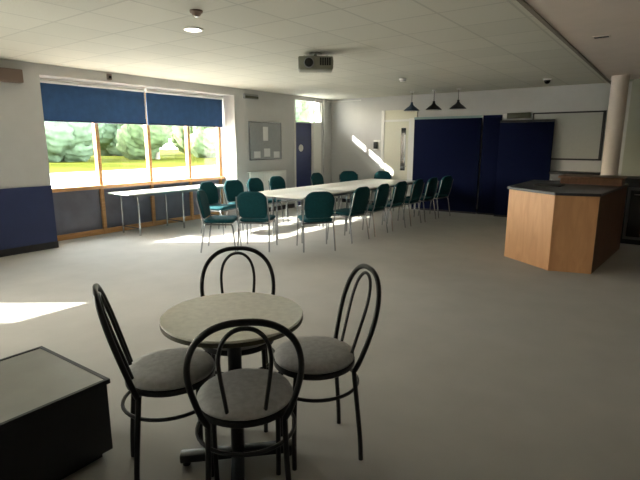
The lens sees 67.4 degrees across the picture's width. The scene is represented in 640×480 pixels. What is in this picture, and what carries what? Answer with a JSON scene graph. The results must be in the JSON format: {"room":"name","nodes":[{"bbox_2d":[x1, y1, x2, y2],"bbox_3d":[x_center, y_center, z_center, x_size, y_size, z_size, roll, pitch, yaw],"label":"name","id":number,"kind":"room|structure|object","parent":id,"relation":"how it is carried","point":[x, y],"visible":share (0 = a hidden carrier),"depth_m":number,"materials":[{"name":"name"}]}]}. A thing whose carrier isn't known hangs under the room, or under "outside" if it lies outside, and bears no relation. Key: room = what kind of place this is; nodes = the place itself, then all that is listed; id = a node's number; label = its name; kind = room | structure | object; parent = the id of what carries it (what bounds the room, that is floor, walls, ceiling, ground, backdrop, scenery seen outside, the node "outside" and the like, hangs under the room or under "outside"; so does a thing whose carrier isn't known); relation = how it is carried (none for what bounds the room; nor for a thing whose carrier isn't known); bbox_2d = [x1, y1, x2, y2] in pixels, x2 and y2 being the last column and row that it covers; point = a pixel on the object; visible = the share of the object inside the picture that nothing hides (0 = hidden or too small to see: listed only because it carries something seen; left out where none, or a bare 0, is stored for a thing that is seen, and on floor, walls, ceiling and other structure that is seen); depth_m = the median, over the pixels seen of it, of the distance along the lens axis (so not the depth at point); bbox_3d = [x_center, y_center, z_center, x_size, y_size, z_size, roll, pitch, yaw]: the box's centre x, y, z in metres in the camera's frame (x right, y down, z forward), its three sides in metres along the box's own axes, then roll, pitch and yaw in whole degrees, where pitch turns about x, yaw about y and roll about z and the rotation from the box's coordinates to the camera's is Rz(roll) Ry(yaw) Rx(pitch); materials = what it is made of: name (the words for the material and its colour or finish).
{"room":"community hall","nodes":[
{"label":"community hall","id":0,"kind":"room"},
{"bbox_2d":[49,149,216,172],"bbox_3d":[-40.706,-10.288,59.644,83.000,0.240,170.000,8,14,35],"label":"lawn","id":1,"kind":"structure","parent":0,"point":[169,158],"depth_m":38.46,"materials":[{"name":"green plant"}]},
{"bbox_2d":[44,121,105,161],"bbox_3d":[-22.452,-11.077,41.189,6.788,9.329,5.946,-3,12,-14],"label":"tree","id":2,"kind":"object","parent":1,"relation":"on","point":[66,141],"visible":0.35,"depth_m":40.34,"materials":[{"name":"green plant"}]},
{"bbox_2d":[93,123,122,155],"bbox_3d":[-25.929,-18.402,60.856,13.047,16.537,11.970,8,14,35],"label":"tree","id":3,"kind":"object","parent":1,"relation":"on","point":[108,142],"visible":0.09,"depth_m":58.70,"materials":[{"name":"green plant"}]},
{"bbox_2d":[116,124,172,159],"bbox_3d":[-16.436,-12.318,47.407,7.318,9.516,7.131,8,14,35],"label":"tree","id":4,"kind":"object","parent":1,"relation":"on","point":[130,138],"visible":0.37,"depth_m":45.80,"materials":[{"name":"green plant"}]},
{"bbox_2d":[170,126,191,153],"bbox_3d":[-17.327,-20.256,72.363,12.504,15.943,11.136,-5,13,-24],"label":"tree","id":5,"kind":"object","parent":1,"relation":"on","point":[177,138],"visible":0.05,"depth_m":69.14,"materials":[{"name":"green plant"}]},
{"bbox_2d":[189,126,215,157],"bbox_3d":[-12.403,-13.972,55.045,6.372,9.559,7.505,8,14,35],"label":"tree","id":6,"kind":"object","parent":1,"relation":"on","point":[202,139],"visible":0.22,"depth_m":52.35,"materials":[{"name":"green plant"}]},
{"bbox_2d":[296,100,301,120],"bbox_3d":[-5.789,-15.027,61.180,6.683,9.401,7.150,9,15,38],"label":"tree","id":7,"kind":"object","parent":1,"relation":"on","point":[298,104],"visible":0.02,"depth_m":60.23,"materials":[{"name":"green plant"}]},
{"bbox_2d":[296,101,315,121],"bbox_3d":[-6.316,-23.285,87.470,13.237,15.220,12.925,8,14,35],"label":"tree","id":8,"kind":"object","parent":1,"relation":"on","point":[305,115],"visible":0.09,"depth_m":83.84,"materials":[{"name":"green plant"}]},
{"bbox_2d":[50,165,216,187],"bbox_3d":[-8.287,-1.951,18.365,18.970,0.250,100.000,8,14,35],"label":"paving","id":9,"kind":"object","parent":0,"point":[70,179],"depth_m":24.11,"materials":[{"name":"white concrete"}]},
{"bbox_2d":[0,59,331,214],"bbox_3d":[-4.023,-1.277,7.456,0.600,2.650,14.180,8,14,35],"label":"wall","id":10,"kind":"structure","parent":0,"point":[24,162],"depth_m":8.09,"materials":[{"name":"white paint"}]},
{"bbox_2d":[0,67,23,82],"bbox_3d":[-4.213,-2.184,6.341,0.166,0.170,0.480,8,14,35],"label":"wall speaker","id":11,"kind":"object","parent":10,"relation":"attached to","point":[10,75],"visible":1,"depth_m":6.37,"materials":[{"name":"brown plastic"}]},
{"bbox_2d":[0,185,51,189],"bbox_3d":[-4.822,-0.564,5.932,0.030,0.015,2.915,8,14,35],"label":"cap","id":12,"kind":"object","parent":10,"relation":"attached to","point":[50,185],"visible":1,"depth_m":6.79,"materials":[{"name":"blue paint"}]},
{"bbox_2d":[0,187,57,249],"bbox_3d":[-4.826,-0.155,6.017,0.020,0.820,2.915,8,14,35],"label":"wall panel","id":13,"kind":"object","parent":10,"relation":"attached to","point":[27,215],"depth_m":6.86,"materials":[{"name":"blue fabric"}]},
{"bbox_2d":[0,241,58,256],"bbox_3d":[-4.823,0.296,6.109,0.025,0.100,2.920,8,14,35],"label":"baseboard","id":14,"kind":"structure","parent":10,"relation":"attached to","point":[50,245],"depth_m":6.93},
{"bbox_2d":[106,74,111,79],"bbox_3d":[-3.335,-2.581,7.596,0.056,0.090,0.070,8,14,35],"label":"sensor","id":15,"kind":"object","parent":10,"relation":"attached to","point":[109,76],"visible":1,"depth_m":7.58,"materials":[{"name":"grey plastic"}]},
{"bbox_2d":[52,92,224,240],"bbox_3d":[-3.229,-1.471,8.795,0.185,2.500,3.784,8,14,35],"label":"window","id":16,"kind":"structure","parent":10,"relation":"in","point":[88,210],"depth_m":8.59,"materials":[{"name":"brown wood"}]},
{"bbox_2d":[39,78,146,124],"bbox_3d":[-3.679,-2.225,7.816,0.090,0.623,1.900,8,14,35],"label":"roller blind","id":17,"kind":"object","parent":16,"relation":"attached to","point":[62,100],"visible":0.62,"depth_m":7.78,"materials":[{"name":"blue fabric"}]},
{"bbox_2d":[144,89,222,126],"bbox_3d":[-2.571,-2.527,9.311,0.090,0.623,1.810,8,14,35],"label":"roller blind","id":18,"kind":"object","parent":16,"relation":"attached to","point":[168,108],"visible":1,"depth_m":9.22,"materials":[{"name":"blue fabric"}]},
{"bbox_2d":[243,93,258,99],"bbox_3d":[-1.454,-3.026,10.129,0.075,0.100,0.420,8,14,35],"label":"emergency light","id":19,"kind":"object","parent":10,"relation":"attached to","point":[245,96],"visible":1,"depth_m":10.09,"materials":[{"name":"grey plastic"}]},
{"bbox_2d":[245,95,258,98],"bbox_3d":[-1.434,-3.009,10.117,0.025,0.050,0.380,8,14,35],"label":"diffuser","id":20,"kind":"object","parent":19,"relation":"attached to","point":[246,96],"depth_m":10.11,"materials":[{"name":"grey plastic"}]},
{"bbox_2d":[248,121,281,160],"bbox_3d":[-1.208,-2.200,10.674,0.030,0.825,1.050,8,14,35],"label":"noticeboard","id":21,"kind":"object","parent":10,"relation":"attached to","point":[255,129],"visible":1,"depth_m":10.62,"materials":[{"name":"grey fabric"}]},
{"bbox_2d":[254,151,260,157],"bbox_3d":[-1.370,-1.867,10.502,0.002,0.140,0.200,8,14,35],"label":"notice","id":22,"kind":"object","parent":21,"relation":"attached to","point":[257,154],"visible":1,"depth_m":10.50,"materials":[{"name":"paper"}]},
{"bbox_2d":[263,127,267,140],"bbox_3d":[-1.205,-2.353,10.635,0.002,0.300,0.160,8,14,35],"label":"notice","id":23,"kind":"object","parent":21,"relation":"attached to","point":[265,129],"visible":1,"depth_m":10.63,"materials":[{"name":"paper"}]},
{"bbox_2d":[264,148,269,156],"bbox_3d":[-1.182,-1.958,10.748,0.002,0.180,0.200,8,14,35],"label":"notice","id":24,"kind":"object","parent":21,"relation":"attached to","point":[266,150],"visible":1,"depth_m":10.74,"materials":[{"name":"paper"}]},
{"bbox_2d":[274,151,279,157],"bbox_3d":[-0.994,-1.960,11.011,0.002,0.140,0.200,8,14,35],"label":"notice","id":25,"kind":"object","parent":21,"relation":"attached to","point":[276,153],"visible":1,"depth_m":11.02,"materials":[{"name":"paper"}]},
{"bbox_2d":[247,170,285,190],"bbox_3d":[-1.166,-1.094,10.878,0.096,0.935,1.229,8,14,35],"label":"radiator","id":26,"kind":"object","parent":10,"relation":"attached to","point":[265,176],"visible":0.39,"depth_m":10.72,"materials":[{"name":"white metal"}]},
{"bbox_2d":[247,170,285,172],"bbox_3d":[-1.177,-1.543,10.777,0.090,0.015,1.200,8,14,35],"label":"grille","id":27,"kind":"object","parent":26,"relation":"attached to","point":[273,171],"depth_m":10.85,"materials":[{"name":"white metal"}]},
{"bbox_2d":[239,203,294,216],"bbox_3d":[-1.179,-0.698,11.026,0.020,0.100,1.880,8,14,35],"label":"baseboard","id":28,"kind":"structure","parent":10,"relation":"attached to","point":[293,204],"depth_m":11.43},
{"bbox_2d":[294,99,321,206],"bbox_3d":[-0.310,-2.157,12.010,0.111,2.570,1.110,8,14,35],"label":"door","id":29,"kind":"structure","parent":10,"relation":"in","point":[306,134],"depth_m":11.96,"materials":[{"name":"blue paint"}]},
{"bbox_2d":[323,99,326,183],"bbox_3d":[0.127,-2.298,12.509,0.050,2.650,0.120,8,14,35],"label":"trim","id":30,"kind":"structure","parent":10,"relation":"attached to","point":[325,100],"depth_m":12.43,"materials":[{"name":"white paint"}]},
{"bbox_2d":[0,0,632,99],"bbox_3d":[0.717,-1.952,3.804,12.360,0.120,14.180,8,14,35],"label":"ceiling","id":31,"kind":"structure","parent":0,"point":[443,46],"depth_m":5.47,"materials":[{"name":"tile"}]},
{"bbox_2d":[183,26,203,31],"bbox_3d":[-1.247,-2.068,4.720,0.200,0.016,0.200,8,14,35],"label":"recessed light","id":32,"kind":"object","parent":31,"relation":"in","point":[189,28],"visible":1,"depth_m":4.70,"materials":[{"name":"white paint"}]},
{"bbox_2d":[190,9,202,16],"bbox_3d":[-1.049,-1.919,4.074,0.110,0.052,0.110,8,14,35],"label":"ceiling sensor","id":33,"kind":"object","parent":31,"relation":"attached to","point":[195,12],"visible":1,"depth_m":4.04,"materials":[{"name":"brown plastic"}]},
{"bbox_2d":[298,52,332,72],"bbox_3d":[-0.054,-2.225,6.000,0.434,0.215,0.305,0,11,-2],"label":"projector","id":34,"kind":"object","parent":31,"relation":"hanging from","point":[310,64],"visible":1,"depth_m":5.88,"materials":[{"name":"grey plastic"}]},
{"bbox_2d":[320,57,330,64],"bbox_3d":[0.065,-2.188,5.880,0.133,0.090,0.006,0,11,-2],"label":"vent","id":35,"kind":"object","parent":34,"relation":"attached to","point":[323,60],"depth_m":5.88,"materials":[{"name":"black plastic"}]},
{"bbox_2d":[404,91,418,110],"bbox_3d":[2.001,-3.026,10.455,0.340,0.410,0.340,8,14,35],"label":"pendant lamp","id":36,"kind":"object","parent":31,"relation":"hanging from","point":[411,107],"visible":1,"depth_m":10.40,"materials":[{"name":"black metal"}]},
{"bbox_2d":[426,90,441,109],"bbox_3d":[2.413,-2.966,10.161,0.340,0.410,0.340,8,14,35],"label":"pendant lamp","id":37,"kind":"object","parent":31,"relation":"hanging from","point":[433,106],"visible":1,"depth_m":10.10,"materials":[{"name":"black metal"}]},
{"bbox_2d":[450,88,465,108],"bbox_3d":[2.842,-2.905,9.855,0.340,0.410,0.340,8,14,35],"label":"pendant lamp","id":38,"kind":"object","parent":31,"relation":"hanging from","point":[458,105],"visible":1,"depth_m":9.80,"materials":[{"name":"black metal"}]},
{"bbox_2d":[543,78,551,83],"bbox_3d":[3.979,-2.778,8.407,0.140,0.085,0.140,8,14,35],"label":"dome camera","id":39,"kind":"object","parent":31,"relation":"attached to","point":[547,80],"visible":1,"depth_m":8.36,"materials":[{"name":"white paint"}]},
{"bbox_2d":[516,0,610,83],"bbox_3d":[1.331,-1.783,3.382,0.040,0.045,13.900,8,14,35],"label":"trim","id":40,"kind":"structure","parent":31,"relation":"attached to","point":[523,3],"depth_m":4.72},
{"bbox_2d":[0,202,639,479],"bbox_3d":[0.717,0.763,4.353,12.360,0.120,14.180,8,14,35],"label":"floor","id":41,"kind":"structure","parent":0,"point":[479,362],"depth_m":3.84,"materials":[{"name":"carpet"}]},
{"bbox_2d":[0,346,112,479],"bbox_3d":[-1.577,0.922,2.200,0.680,0.420,0.950,8,14,34],"label":"table","id":42,"kind":"object","parent":41,"relation":"on","point":[55,415],"visible":1,"depth_m":2.23,"materials":[{"name":"black laminate"}]},
{"bbox_2d":[92,283,214,479],"bbox_3d":[-0.743,0.643,2.241,0.503,0.952,0.440,-5,12,-23],"label":"chair","id":43,"kind":"object","parent":41,"relation":"on","point":[156,374],"visible":0.91,"depth_m":2.12,"materials":[{"name":"black metal"}]},
{"bbox_2d":[108,184,222,235],"bbox_3d":[-2.721,-0.604,8.985,0.600,0.725,2.240,8,14,35],"label":"folding table","id":44,"kind":"object","parent":41,"relation":"on","point":[188,188],"visible":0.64,"depth_m":8.51,"materials":[{"name":"white laminate"}]},
{"bbox_2d":[196,190,241,252],"bbox_3d":[-1.480,-0.292,7.041,0.566,0.877,0.493,0,11,0],"label":"chair","id":45,"kind":"object","parent":41,"relation":"on","point":[202,201],"visible":1,"depth_m":6.87,"materials":[{"name":"teal fabric"}]},
{"bbox_2d":[198,182,240,235],"bbox_3d":[-1.764,-0.567,8.402,0.566,0.877,0.493,6,13,27],"label":"chair","id":46,"kind":"object","parent":41,"relation":"on","point":[211,190],"visible":0.65,"depth_m":8.41,"materials":[{"name":"fabric"}]},
{"bbox_2d":[159,292,302,479],"bbox_3d":[-0.408,0.720,2.328,0.658,0.766,0.658,-2,12,-9],"label":"cafe table","id":47,"kind":"object","parent":41,"relation":"on","point":[183,322],"visible":0.76,"depth_m":2.26,"materials":[{"name":"laminate"}]},
{"bbox_2d":[200,246,274,432],"bbox_3d":[-0.462,0.550,2.706,0.440,0.952,0.503,-1,12,-7],"label":"chair","id":48,"kind":"object","parent":41,"relation":"on","point":[248,350],"visible":0.42,"depth_m":2.82,"materials":[{"name":"black metal"}]},
{"bbox_2d":[222,180,262,230],"bbox_3d":[-1.431,-0.658,8.852,0.566,0.877,0.493,9,15,39],"label":"chair","id":49,"kind":"object","parent":41,"relation":"on","point":[233,188],"visible":0.41,"depth_m":8.87,"materials":[{"name":"fabric"}]},
{"bbox_2d":[183,318,304,479],"bbox_3d":[-0.307,0.694,1.993,0.440,0.952,0.503,-2,12,-10],"label":"chair","id":50,"kind":"object","parent":41,"relation":"on","point":[245,397],"visible":1,"depth_m":1.87,"materials":[{"name":"grey fabric"}]},
{"bbox_2d":[235,191,277,251],"bbox_3d":[-0.934,-0.304,7.099,0.493,0.877,0.566,2,12,8],"label":"chair","id":51,"kind":"object","parent":41,"relation":"on","point":[253,207],"visible":0.98,"depth_m":6.85,"materials":[{"name":"fabric"}]},
{"bbox_2d":[246,178,283,222],"bbox_3d":[-1.077,-0.758,9.346,0.566,0.877,0.493,7,14,32],"label":"chair","id":52,"kind":"object","parent":41,"relation":"on","point":[254,184],"visible":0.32,"depth_m":9.37,"materials":[{"name":"fabric"}]},
{"bbox_2d":[268,176,289,221],"bbox_3d":[-0.703,-0.857,9.835,0.566,0.877,0.493,9,14,37],"label":"chair","id":53,"kind":"object","parent":41,"relation":"on","point":[276,182],"visible":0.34,"depth_m":9.85,"materials":[{"name":"fabric"}]},
{"bbox_2d":[250,187,319,238],"bbox_3d":[-0.598,-0.509,8.514,0.596,0.725,1.390,8,14,35],"label":"meeting table","id":54,"kind":"object","parent":41,"relation":"on","point":[269,193],"visible":0.56,"depth_m":8.33,"materials":[{"name":"white laminate"}]},
{"bbox_2d":[273,189,349,242],"bbox_3d":[-0.113,-0.439,8.168,0.596,0.725,1.390,8,14,35],"label":"meeting table","id":55,"kind":"object","parent":41,"relation":"on","point":[297,196],"visible":0.8,"depth_m":7.82,"materials":[{"name":"metal"}]},
{"bbox_2d":[296,191,335,252],"bbox_3d":[-0.060,-0.302,7.093,0.493,0.877,0.566,-3,12,-14],"label":"chair","id":56,"kind":"object","parent":41,"relation":"on","point":[318,207],"visible":1,"depth_m":6.84,"materials":[{"name":"fabric"}]},
{"bbox_2d":[310,173,340,208],"bbox_3d":[0.126,-1.089,10.986,0.566,0.877,0.493,8,14,33],"label":"chair","id":57,"kind":"object","parent":41,"relation":"on","point":[317,178],"visible":0.3,"depth_m":11.03,"materials":[{"name":"fabric"}]},
{"bbox_2d":[274,263,380,470],"bbox_3d":[0.016,0.607,2.421,0.503,0.952,0.440,-3,12,-17],"label":"chair","id":58,"kind":"object","parent":41,"relation":"on","point":[325,358],"visible":0.92,"depth_m":2.32,"materials":[{"name":"black metal"}]},
{"bbox_2d":[300,182,359,218],"bbox_3d":[0.225,-0.733,9.624,0.596,0.725,1.390,8,14,35],"label":"meeting table","id":59,"kind":"object","parent":41,"relation":"on","point":[338,184],"visible":0.42,"depth_m":9.51,"materials":[{"name":"laminate"}]},
{"bbox_2d":[339,171,357,202],"bbox_3d":[0.717,-1.212,11.594,0.493,0.877,0.566,-1,11,-4],"label":"chair","id":60,"kind":"object","parent":41,"relation":"on","point":[345,176],"visible":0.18,"depth_m":11.74,"materials":[{"name":"metal"}]},
{"bbox_2d":[327,186,371,243],"bbox_3d":[0.477,-0.436,7.753,0.566,0.877,0.493,9,15,39],"label":"chair","id":61,"kind":"object","parent":41,"relation":"on","point":[360,197],"visible":0.92,"depth_m":7.56,"materials":[{"name":"metal"}]},
{"bbox_2d":[326,184,384,227],"bbox_3d":[0.711,-0.663,9.278,0.596,0.725,1.390,8,14,35],"label":"meeting table","id":62,"kind":"object","parent":41,"relation":"on","point":[351,188],"visible":0.48,"depth_m":9.09,"materials":[{"name":"laminate"}]},
{"bbox_2d":[341,179,391,215],"bbox_3d":[1.048,-0.958,10.734,0.596,0.725,1.390,8,14,35],"label":"meeting table","id":63,"kind":"object","parent":41,"relation":"on","point":[363,181],"visible":0.53,"depth_m":10.77,"materials":[{"name":"laminate"}]},
{"bbox_2d":[349,183,390,236],"bbox_3d":[0.868,-0.542,8.280,0.566,0.877,0.493,8,14,33],"label":"chair","id":64,"kind":"object","parent":41,"relation":"on","point":[382,192],"visible":0.8,"depth_m":8.08,"materials":[{"name":"fabric"}]},
{"bbox_2d":[372,171,391,201],"bbox_3d":[1.413,-1.219,11.630,0.493,0.877,0.566,7,13,31],"label":"chair","id":65,"kind":"object","parent":41,"relation":"on","point":[380,174],"visible":0.2,"depth_m":11.73,"materials":[{"name":"metal"}]},
{"bbox_2d":[368,181,408,230],"bbox_3d":[1.262,-0.646,8.795,0.566,0.877,0.493,9,14,37],"label":"chair","id":66,"kind":"object","parent":41,"relation":"on","point":[400,190],"visible":0.82,"depth_m":8.59,"materials":[{"name":"metal"}]},
{"bbox_2d":[364,180,414,218],"bbox_3d":[1.534,-0.888,10.388,0.596,0.725,1.390,8,14,35],"label":"meeting table","id":67,"kind":"object","parent":41,"relation":"on","point":[392,183],"visible":0.4,"depth_m":10.23,"materials":[{"name":"laminate"}]},
{"bbox_2d":[387,179,423,225],"bbox_3d":[1.667,-0.750,9.308,0.566,0.877,0.493,8,14,34],"label":"chair","id":68,"kind":"object","parent":41,"relation":"on","point":[417,187],"visible":0.78,"depth_m":9.11,"materials":[{"name":"metal"}]},
{"bbox_2d":[403,177,438,221],"bbox_3d":[2.067,-0.849,9.796,0.566,0.877,0.493,9,15,38],"label":"chair","id":69,"kind":"object","parent":41,"relation":"on","point":[432,184],"visible":0.82,"depth_m":9.59,"materials":[{"name":"fabric"}]},
{"bbox_2d":[418,176,453,217],"bbox_3d":[2.481,-0.945,10.273,0.566,0.877,0.493,11,16,43],"label":"chair","id":70,"kind":"object","parent":41,"relation":"on","point":[445,184],"visible":0.72,"depth_m":10.05,"materials":[{"name":"fabric"}]},
{"bbox_2d":[411,115,482,213],"bbox_3d":[2.832,-1.706,10.893,1.531,2.130,0.071,8,14,33],"label":"partition panel","id":71,"kind":"object","parent":41,"relation":"on","point":[444,145],"visible":1,"depth_m":10.79,"materials":[{"name":"blue fabric"}]},
{"bbox_2d":[477,115,502,214],"bbox_3d":[3.668,-1.605,10.388,0.375,2.130,0.070,8,14,35],"label":"partition panel","id":72,"kind":"object","parent":41,"relation":"on","point":[491,123],"visible":0.78,"depth_m":10.36,"materials":[{"name":"blue fabric"}]},
{"bbox_2d":[494,119,554,216],"bbox_3d":[4.185,-1.446,9.904,1.022,2.010,0.070,7,13,32],"label":"partition panel","id":73,"kind":"object","parent":41,"relation":"on","point":[525,146],"visible":0.76,"depth_m":9.84,"materials":[{"name":"blue fabric"}]},
{"bbox_2d":[504,174,628,273],"bbox_3d":[3.382,-0.314,6.653,1.310,1.080,2.053,8,14,35],"label":"counter","id":74,"kind":"object","parent":41,"relation":"on","point":[576,226],"depth_m":6.01,"materials":[{"name":"brown wood"}]},
{"bbox_2d":[534,183,564,186],"bbox_3d":[3.186,-0.765,6.659,0.340,0.019,0.350,8,14,35],"label":"tray","id":75,"kind":"object","parent":74,"relation":"on","point":[537,184],"visible":1,"depth_m":6.61,"materials":[{"name":"black plastic"}]},
{"bbox_2d":[560,178,624,185],"bbox_3d":[3.983,-0.867,7.006,0.765,0.085,0.570,8,14,35],"label":"shelf","id":76,"kind":"object","parent":74,"relation":"attached to","point":[580,181],"depth_m":6.74,"materials":[{"name":"brown wood"}]},
{"bbox_2d":[558,174,627,179],"bbox_3d":[3.976,-0.921,6.994,0.815,0.025,0.620,8,14,35],"label":"shelf","id":77,"kind":"object","parent":74,"relation":"attached to","point":[566,176],"depth_m":6.87,"materials":[{"name":"grey wood"}]},
{"bbox_2d":[549,171,600,180],"bbox_3d":[4.998,-0.814,9.331,1.020,1.000,0.445,8,14,35],"label":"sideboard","id":78,"kind":"object","parent":41,"relation":"on","point":[554,175],"visible":0.22,"depth_m":9.29,"materials":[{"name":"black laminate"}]},
{"bbox_2d":[600,75,629,175],"bbox_3d":[4.844,-1.364,7.988,0.260,2.610,0.260,8,14,35],"label":"pillar","id":79,"kind":"structure","parent":41,"relation":"on","point":[618,89],"depth_m":7.80,"materials":[{"name":"paint"}]},
{"bbox_2d":[620,176,639,244],"bbox_3d":[5.378,-0.419,7.324,1.340,1.020,0.667,8,14,35],"label":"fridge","id":80,"kind":"object","parent":41,"relation":"on","point":[630,234],"visible":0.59,"depth_m":7.40,"materials":[{"name":"black metal"}]},
{"bbox_2d":[373,140,380,149],"bbox_3d":[1.410,-2.363,11.946,0.200,0.240,0.050,8,14,35],"label":"control panel","id":81,"kind":"object","parent":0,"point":[377,143],"depth_m":11.93,"materials":[{"name":"white paint"}]},
{"bbox_2d":[331,81,632,208],"bbox_3d":[5.039,-1.691,9.505,11.880,2.650,0.140,8,14,35],"label":"wall","id":82,"kind":"structure","parent":0,"point":[356,125],"depth_m":10.67,"materials":[{"name":"white paint"}]},
{"bbox_2d":[315,99,360,101],"bbox_3d":[0.450,-3.492,11.979,0.894,0.028,0.744,8,14,35],"label":"cable conduit","id":83,"kind":"object","parent":82,"relation":"attached to","point":[315,99],"visible":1,"depth_m":12.20,"materials":[{"name":"white paint"}]},
{"bbox_2d":[380,110,417,207],"bbox_3d":[1.878,-1.955,11.645,0.920,2.320,0.100,8,14,35],"label":"door","id":84,"kind":"structure","parent":82,"relation":"in","point":[397,126],"depth_m":11.58,"materials":[{"name":"beige paint"}]},
{"bbox_2d":[336,198,477,213],"bbox_3d":[3.002,-0.715,11.112,6.680,0.100,0.020,8,14,35],"label":"baseboard","id":85,"kind":"structure","parent":82,"relation":"attached to","point":[343,199],"depth_m":12.76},
{"bbox_2d":[503,112,530,118],"bbox_3d":[4.069,-2.572,9.927,0.540,0.110,0.050,8,14,35],"label":"sign box","id":86,"kind":"object","parent":82,"relation":"attached to","point":[527,114],"visible":1,"depth_m":9.90,"materials":[{"name":"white plastic"}]},
{"bbox_2d":[532,110,606,160],"bbox_3d":[4.834,-2.046,9.441,1.300,0.930,0.090,8,14,35],"label":"whiteboard","id":87,"kind":"object","parent":82,"relation":"attached to","point":[578,135],"visible":0.8,"depth_m":9.34,"materials":[{"name":"white plastic"}]},
{"bbox_2d":[556,159,594,160],"bbox_3d":[4.995,-1.572,9.398,0.680,0.018,0.060,8,14,35],"label":"tray","id":88,"kind":"object","parent":87,"relation":"on","point":[556,159],"depth_m":9.34,"materials":[{"name":"grey metal"}]},
{"bbox_2d":[621,79,639,175],"bbox_3d":[7.508,-1.239,7.267,4.920,2.650,0.650,8,14,35],"label":"wall","id":89,"kind":"structure","parent":0,"point":[630,166],"depth_m":8.30,"materials":[{"name":"grey paint"}]},
{"bbox_2d":[525,0,639,80],"bbox_3d":[3.284,-1.427,1.596,5.260,0.035,13.250,8,14,35],"label":"ceiling","id":90,"kind":"structure","parent":89,"relation":"attached to","point":[577,21],"depth_m":4.55,"materials":[{"name":"white paint"}]},
{"bbox_2d":[592,35,610,38],"bbox_3d":[2.871,-2.071,4.894,0.160,0.010,0.100,8,14,35],"label":"air vent","id":91,"kind":"object","parent":90,"relation":"attached to","point":[602,36],"visible":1,"depth_m":4.88,"materials":[{"name":"white plastic"}]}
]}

